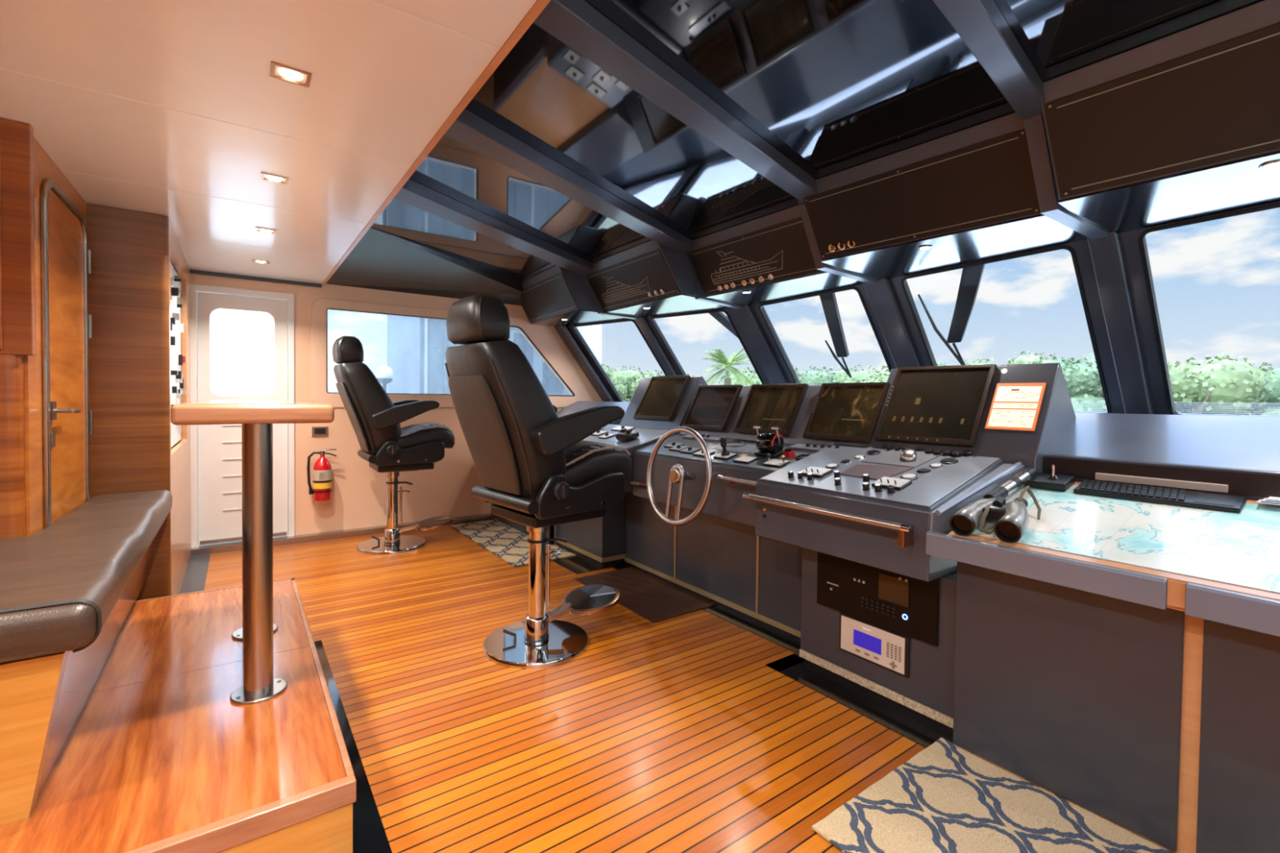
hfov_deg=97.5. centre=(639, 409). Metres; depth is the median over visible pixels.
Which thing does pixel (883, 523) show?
console
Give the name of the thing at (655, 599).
floor mat
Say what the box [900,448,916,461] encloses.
trackball
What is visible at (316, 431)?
wall switch
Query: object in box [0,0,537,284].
ceiling
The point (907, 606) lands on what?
control panel
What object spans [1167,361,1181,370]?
tree
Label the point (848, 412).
monitor
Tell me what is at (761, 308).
window
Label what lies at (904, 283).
window
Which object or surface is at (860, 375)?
tree
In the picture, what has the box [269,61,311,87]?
recessed light
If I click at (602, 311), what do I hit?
trim
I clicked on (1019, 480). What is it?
torch
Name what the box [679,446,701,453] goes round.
switch plate
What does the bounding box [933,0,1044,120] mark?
trim
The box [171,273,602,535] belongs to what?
wall
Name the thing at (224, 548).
trim
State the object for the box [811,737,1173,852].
rug
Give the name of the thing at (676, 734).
floor
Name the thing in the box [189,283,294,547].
door
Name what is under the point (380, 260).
ceiling panel
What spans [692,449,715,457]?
switch plate
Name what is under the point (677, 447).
switch plate
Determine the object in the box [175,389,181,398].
switch
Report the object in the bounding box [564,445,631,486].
seat cushion
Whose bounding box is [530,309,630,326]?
trim
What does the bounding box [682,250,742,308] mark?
trim
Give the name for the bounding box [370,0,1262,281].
ceiling
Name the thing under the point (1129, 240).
wall
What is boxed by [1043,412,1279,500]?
shelf
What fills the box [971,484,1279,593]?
chart
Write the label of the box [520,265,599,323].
locker
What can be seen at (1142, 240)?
window
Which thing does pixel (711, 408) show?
monitor
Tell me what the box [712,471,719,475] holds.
switch
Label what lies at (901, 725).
trim
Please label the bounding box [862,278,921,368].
trim
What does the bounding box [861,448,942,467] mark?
control panel
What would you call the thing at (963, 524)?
lens
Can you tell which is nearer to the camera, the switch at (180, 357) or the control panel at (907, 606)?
the control panel at (907, 606)
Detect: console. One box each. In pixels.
[555,376,707,568]
[624,384,866,642]
[742,362,1075,739]
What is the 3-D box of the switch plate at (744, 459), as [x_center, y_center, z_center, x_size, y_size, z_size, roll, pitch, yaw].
[0.567,0.267,3.014,0.083,0.030,0.110,0,2,-36]
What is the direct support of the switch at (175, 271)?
attached to the tall cabinet
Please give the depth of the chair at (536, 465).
2.50 m
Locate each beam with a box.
[393,178,592,274]
[444,108,693,252]
[533,0,817,202]
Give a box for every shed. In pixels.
[386,315,570,395]
[576,324,601,365]
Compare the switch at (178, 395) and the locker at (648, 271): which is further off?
the locker at (648, 271)
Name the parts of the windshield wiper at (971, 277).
blade, arm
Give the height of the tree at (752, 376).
5.874 m
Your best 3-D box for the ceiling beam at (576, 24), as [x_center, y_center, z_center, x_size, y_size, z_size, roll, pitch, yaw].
[0.286,-1.104,2.162,0.117,0.061,1.927,2,2,40]
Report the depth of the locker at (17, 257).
1.88 m
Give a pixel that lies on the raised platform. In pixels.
(158, 757)
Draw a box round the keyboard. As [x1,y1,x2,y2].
[1073,479,1247,512]
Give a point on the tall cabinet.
(129, 297)
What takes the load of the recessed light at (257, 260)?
in the ceiling at (174, 109)
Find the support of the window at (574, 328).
in the wall at (575, 336)
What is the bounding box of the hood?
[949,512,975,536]
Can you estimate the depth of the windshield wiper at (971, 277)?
3.27 m
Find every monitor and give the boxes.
[632,374,690,421]
[681,384,742,431]
[733,383,808,437]
[802,382,890,444]
[874,364,996,448]
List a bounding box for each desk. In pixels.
[491,400,630,546]
[925,412,1279,852]
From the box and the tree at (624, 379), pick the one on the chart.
the box
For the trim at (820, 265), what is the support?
attached to the window frame at (1082, 249)
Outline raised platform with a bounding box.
[0,577,355,852]
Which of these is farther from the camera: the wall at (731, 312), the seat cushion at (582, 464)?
the wall at (731, 312)
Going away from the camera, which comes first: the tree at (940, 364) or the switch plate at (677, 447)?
the switch plate at (677, 447)
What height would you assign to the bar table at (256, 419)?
0.948 m
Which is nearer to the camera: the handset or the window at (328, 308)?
the handset
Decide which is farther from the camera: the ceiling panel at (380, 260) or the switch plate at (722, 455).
the ceiling panel at (380, 260)
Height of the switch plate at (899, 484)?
0.035 m
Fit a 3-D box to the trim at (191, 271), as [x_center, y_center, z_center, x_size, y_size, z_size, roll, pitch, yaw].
[-2.961,-1.016,4.356,0.855,0.025,0.035,0,2,-36]
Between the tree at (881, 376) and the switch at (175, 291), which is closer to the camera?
the switch at (175, 291)
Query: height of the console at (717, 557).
1.283 m
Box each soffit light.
[742,291,751,293]
[918,245,933,249]
[1258,160,1279,169]
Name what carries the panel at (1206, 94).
on the trim at (1237, 184)
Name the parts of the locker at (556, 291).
panel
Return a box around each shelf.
[556,400,630,425]
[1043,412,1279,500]
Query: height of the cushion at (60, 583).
0.122 m
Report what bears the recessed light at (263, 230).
in the ceiling at (174, 109)
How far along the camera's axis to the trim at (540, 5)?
1.73 m
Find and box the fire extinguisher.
[306,448,336,501]
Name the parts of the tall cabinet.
instrument panel, panel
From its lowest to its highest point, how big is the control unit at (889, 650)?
0.150 m
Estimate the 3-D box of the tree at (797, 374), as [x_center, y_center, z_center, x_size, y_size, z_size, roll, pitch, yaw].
[11.820,-0.478,46.497,6.415,6.718,6.282,0,2,-36]
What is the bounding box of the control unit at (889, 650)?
[839,613,910,678]
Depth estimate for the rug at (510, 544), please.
4.62 m
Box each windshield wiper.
[708,311,738,338]
[819,292,852,377]
[917,263,985,364]
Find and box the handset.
[615,428,639,441]
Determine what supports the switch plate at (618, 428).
attached to the console at (600, 542)
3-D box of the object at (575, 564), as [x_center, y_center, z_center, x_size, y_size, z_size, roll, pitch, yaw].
[-0.455,1.106,4.012,0.200,0.004,0.380,0,2,-36]
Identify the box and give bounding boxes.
[1025,464,1075,491]
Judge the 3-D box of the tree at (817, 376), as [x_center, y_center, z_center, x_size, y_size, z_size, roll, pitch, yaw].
[10.771,0.188,34.294,5.520,5.742,5.522,0,2,-36]
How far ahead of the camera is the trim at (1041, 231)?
2.68 m
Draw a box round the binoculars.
[949,485,1041,543]
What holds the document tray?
on the desk at (1146, 700)
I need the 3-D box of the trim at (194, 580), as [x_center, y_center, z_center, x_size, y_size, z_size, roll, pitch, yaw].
[-2.742,1.092,3.433,0.125,0.004,1.720,0,2,-36]
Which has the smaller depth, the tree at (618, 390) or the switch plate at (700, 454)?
the switch plate at (700, 454)
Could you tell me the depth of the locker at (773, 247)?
3.52 m
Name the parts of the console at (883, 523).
knob, knob, knob, hand rail, knob, knob, knob, knob, plinth trim, knob, plate, knob, knob, knob, knob, knob, knob, knob, knob, rail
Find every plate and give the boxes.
[591,430,608,435]
[598,432,615,439]
[610,426,635,431]
[663,441,684,448]
[668,444,688,451]
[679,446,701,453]
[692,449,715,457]
[713,453,737,459]
[733,455,758,463]
[762,458,790,467]
[800,466,832,478]
[871,476,911,490]
[984,382,1046,431]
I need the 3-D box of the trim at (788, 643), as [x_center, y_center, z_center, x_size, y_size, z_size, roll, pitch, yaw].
[0.355,1.130,3.362,0.200,0.004,1.600,0,2,-36]
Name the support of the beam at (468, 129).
attached to the ceiling at (833, 86)
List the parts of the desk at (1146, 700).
panel, panel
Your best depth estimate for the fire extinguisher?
4.53 m
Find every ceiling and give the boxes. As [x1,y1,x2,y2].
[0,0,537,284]
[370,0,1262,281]
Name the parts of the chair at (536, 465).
panel, rail, backrest, plate, seat frame, height lever, height lever, arm, recline knob, armrest, panel, tread plate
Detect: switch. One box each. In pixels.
[170,287,178,296]
[170,317,175,324]
[172,267,177,276]
[173,280,181,294]
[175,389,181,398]
[177,354,182,365]
[182,355,186,363]
[311,426,328,436]
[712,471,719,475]
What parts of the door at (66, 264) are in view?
lock plate, handle, lever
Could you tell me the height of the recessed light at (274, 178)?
0.004 m
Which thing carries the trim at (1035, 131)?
attached to the window frame at (1082, 249)
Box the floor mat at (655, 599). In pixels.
[574,567,716,622]
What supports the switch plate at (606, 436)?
attached to the console at (600, 542)
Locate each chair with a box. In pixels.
[332,335,454,554]
[444,294,631,668]
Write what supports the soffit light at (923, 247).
attached to the window frame at (1082, 249)
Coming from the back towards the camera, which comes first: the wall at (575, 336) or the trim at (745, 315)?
the wall at (575, 336)
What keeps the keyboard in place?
on the chart
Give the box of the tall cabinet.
[86,203,191,600]
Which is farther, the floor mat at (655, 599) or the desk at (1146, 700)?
the floor mat at (655, 599)
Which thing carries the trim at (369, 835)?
on the floor
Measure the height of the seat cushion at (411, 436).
0.207 m
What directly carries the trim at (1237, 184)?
attached to the wall at (1129, 240)
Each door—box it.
[40,178,93,528]
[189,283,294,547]
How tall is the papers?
0.016 m
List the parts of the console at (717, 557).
plinth trim, panel, hand rail, emergency button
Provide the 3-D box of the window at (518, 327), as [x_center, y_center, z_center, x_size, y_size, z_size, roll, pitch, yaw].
[-1.028,-0.492,5.803,0.788,0.705,0.057,0,2,-36]
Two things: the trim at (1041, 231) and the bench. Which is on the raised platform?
the bench
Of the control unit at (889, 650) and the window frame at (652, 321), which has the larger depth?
the window frame at (652, 321)
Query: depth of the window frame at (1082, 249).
2.78 m
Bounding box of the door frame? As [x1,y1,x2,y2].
[23,137,86,536]
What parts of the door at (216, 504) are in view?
kick rail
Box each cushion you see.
[0,489,172,662]
[397,425,454,448]
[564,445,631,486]
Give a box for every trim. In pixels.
[0,354,26,538]
[179,553,210,594]
[189,269,321,287]
[190,513,494,555]
[311,298,592,407]
[314,640,391,852]
[321,0,550,284]
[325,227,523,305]
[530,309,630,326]
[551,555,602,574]
[554,324,614,401]
[583,273,639,319]
[604,293,730,317]
[613,564,800,653]
[634,316,678,375]
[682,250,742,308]
[706,271,862,305]
[732,305,788,384]
[765,653,952,748]
[766,653,804,672]
[798,200,878,283]
[821,213,1087,279]
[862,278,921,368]
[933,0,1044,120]
[1023,113,1109,239]
[1057,151,1279,233]
[1087,231,1154,414]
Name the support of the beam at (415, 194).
attached to the ceiling at (833, 86)
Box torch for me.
[982,466,1036,498]
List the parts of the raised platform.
trim, edge trim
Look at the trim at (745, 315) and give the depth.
4.56 m
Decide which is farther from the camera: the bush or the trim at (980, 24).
the bush
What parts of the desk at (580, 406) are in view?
panel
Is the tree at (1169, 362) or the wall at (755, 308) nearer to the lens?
the wall at (755, 308)
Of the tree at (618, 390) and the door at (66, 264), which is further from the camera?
the tree at (618, 390)
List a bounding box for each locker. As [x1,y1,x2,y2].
[0,118,35,355]
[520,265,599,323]
[584,240,697,311]
[688,204,824,295]
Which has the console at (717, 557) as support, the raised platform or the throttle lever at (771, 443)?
the throttle lever at (771, 443)
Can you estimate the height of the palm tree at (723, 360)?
6.017 m
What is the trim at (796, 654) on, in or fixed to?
on the floor
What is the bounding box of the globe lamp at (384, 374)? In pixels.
[375,365,393,392]
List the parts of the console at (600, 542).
plinth trim, plate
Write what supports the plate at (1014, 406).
on the console at (883, 523)
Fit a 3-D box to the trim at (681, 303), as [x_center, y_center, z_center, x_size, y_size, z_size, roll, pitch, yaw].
[0.280,-0.833,4.645,0.757,0.008,1.110,0,2,-36]
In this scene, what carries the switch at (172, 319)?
attached to the tall cabinet
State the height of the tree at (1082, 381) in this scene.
6.135 m
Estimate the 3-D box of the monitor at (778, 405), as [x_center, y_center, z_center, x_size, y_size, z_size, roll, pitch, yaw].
[0.775,-0.004,3.361,0.184,0.306,0.425,0,2,-36]
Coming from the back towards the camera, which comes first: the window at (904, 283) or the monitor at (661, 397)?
the monitor at (661, 397)
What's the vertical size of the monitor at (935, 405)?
0.362 m
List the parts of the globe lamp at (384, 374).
post, globe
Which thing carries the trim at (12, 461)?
attached to the door frame
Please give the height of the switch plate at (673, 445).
0.039 m
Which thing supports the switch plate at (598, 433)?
attached to the console at (600, 542)
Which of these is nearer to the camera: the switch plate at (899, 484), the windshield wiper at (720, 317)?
the switch plate at (899, 484)
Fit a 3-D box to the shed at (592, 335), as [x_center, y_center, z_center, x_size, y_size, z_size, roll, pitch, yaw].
[-3.469,-1.271,24.535,1.900,8.600,4.200,0,2,-36]
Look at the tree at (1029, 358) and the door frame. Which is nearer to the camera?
the door frame
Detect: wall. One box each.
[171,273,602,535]
[565,319,667,402]
[644,307,770,384]
[750,284,896,383]
[1118,201,1279,417]
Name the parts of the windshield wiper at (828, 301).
arm, blade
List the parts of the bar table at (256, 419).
post, post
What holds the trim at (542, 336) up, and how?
attached to the wall at (358, 500)
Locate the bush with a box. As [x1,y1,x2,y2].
[1102,352,1278,415]
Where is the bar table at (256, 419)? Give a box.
[170,400,333,705]
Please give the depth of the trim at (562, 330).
5.94 m
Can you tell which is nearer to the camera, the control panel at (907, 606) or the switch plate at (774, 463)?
the control panel at (907, 606)
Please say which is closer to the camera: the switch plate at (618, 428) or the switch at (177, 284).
the switch at (177, 284)
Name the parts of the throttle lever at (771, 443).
lever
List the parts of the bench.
panel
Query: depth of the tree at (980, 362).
29.68 m
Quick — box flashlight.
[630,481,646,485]
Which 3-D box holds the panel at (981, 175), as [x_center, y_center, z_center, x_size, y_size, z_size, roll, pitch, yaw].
[1.297,-0.956,2.599,0.445,0.349,1.022,0,2,-39]
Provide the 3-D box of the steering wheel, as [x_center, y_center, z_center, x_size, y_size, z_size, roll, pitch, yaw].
[0.240,0.369,3.183,0.176,0.552,0.557,0,2,-36]
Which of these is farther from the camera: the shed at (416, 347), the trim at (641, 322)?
the shed at (416, 347)
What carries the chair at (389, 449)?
on the floor
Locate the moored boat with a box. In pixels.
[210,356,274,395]
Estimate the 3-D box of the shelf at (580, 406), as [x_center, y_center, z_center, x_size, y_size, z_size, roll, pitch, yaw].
[-0.440,0.099,5.405,0.400,0.358,1.277,0,2,-36]
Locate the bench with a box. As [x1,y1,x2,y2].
[0,489,172,826]
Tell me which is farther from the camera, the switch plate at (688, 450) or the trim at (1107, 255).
the switch plate at (688, 450)
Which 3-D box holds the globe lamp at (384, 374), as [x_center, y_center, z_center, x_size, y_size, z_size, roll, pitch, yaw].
[-5.083,1.210,11.158,0.320,4.180,0.320,0,2,-36]
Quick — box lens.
[993,518,1022,543]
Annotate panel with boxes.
[802,111,1040,259]
[817,551,939,646]
[840,463,914,479]
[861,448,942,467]
[1040,0,1279,199]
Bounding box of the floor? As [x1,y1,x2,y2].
[204,524,925,852]
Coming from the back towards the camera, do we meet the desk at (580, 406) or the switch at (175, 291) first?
the desk at (580, 406)
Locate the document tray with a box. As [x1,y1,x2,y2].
[1095,472,1228,493]
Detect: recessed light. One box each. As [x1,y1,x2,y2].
[252,259,269,264]
[255,226,276,234]
[260,172,288,184]
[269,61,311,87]
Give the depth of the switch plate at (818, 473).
2.49 m
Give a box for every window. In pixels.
[326,307,450,395]
[510,325,574,396]
[572,319,667,402]
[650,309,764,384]
[758,286,891,383]
[901,244,1111,413]
[1137,202,1279,416]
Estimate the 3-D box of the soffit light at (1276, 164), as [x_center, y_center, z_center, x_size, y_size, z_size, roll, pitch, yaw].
[1.925,-0.745,1.705,0.064,0.007,0.064,0,2,-36]
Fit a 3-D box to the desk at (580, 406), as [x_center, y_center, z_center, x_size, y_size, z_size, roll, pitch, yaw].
[-0.713,0.500,5.221,1.060,1.158,1.277,0,2,-36]
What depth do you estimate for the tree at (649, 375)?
38.03 m
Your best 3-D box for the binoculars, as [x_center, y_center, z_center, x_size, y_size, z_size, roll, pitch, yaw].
[1.208,0.340,1.881,0.284,0.159,0.212,0,2,-36]
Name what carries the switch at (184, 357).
attached to the tall cabinet
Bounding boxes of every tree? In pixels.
[601,364,642,402]
[606,371,619,392]
[627,369,665,402]
[697,347,755,386]
[718,366,762,386]
[792,364,802,380]
[798,365,847,384]
[826,364,879,382]
[855,364,889,382]
[937,361,947,365]
[964,356,994,364]
[1005,350,1060,364]
[1031,352,1106,412]
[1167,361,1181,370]
[1239,364,1279,416]
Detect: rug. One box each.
[449,519,575,566]
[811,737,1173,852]
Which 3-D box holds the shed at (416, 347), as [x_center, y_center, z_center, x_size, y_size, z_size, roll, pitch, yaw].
[-4.462,-1.388,15.520,4.400,9.200,3.900,0,2,-36]
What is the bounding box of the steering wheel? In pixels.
[646,426,712,525]
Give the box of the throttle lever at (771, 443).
[753,425,785,457]
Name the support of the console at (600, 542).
on the floor
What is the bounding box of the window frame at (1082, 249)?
[888,239,1124,413]
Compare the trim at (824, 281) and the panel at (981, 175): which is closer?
the panel at (981, 175)
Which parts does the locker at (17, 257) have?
locker door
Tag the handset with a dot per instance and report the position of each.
(625, 434)
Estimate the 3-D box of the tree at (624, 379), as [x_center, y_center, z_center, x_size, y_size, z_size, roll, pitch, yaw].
[-2.043,-0.687,50.248,7.517,7.032,5.783,0,1,-11]
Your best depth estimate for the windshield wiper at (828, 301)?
4.07 m
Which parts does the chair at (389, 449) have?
panel, rail, backrest, plate, recline knob, swivel plate, seat frame, armrest, height lever, armrest, arm, panel, tread plate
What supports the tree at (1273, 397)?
on the ground
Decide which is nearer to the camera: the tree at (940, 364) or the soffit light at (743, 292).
the soffit light at (743, 292)
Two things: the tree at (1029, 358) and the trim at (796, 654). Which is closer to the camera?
the trim at (796, 654)

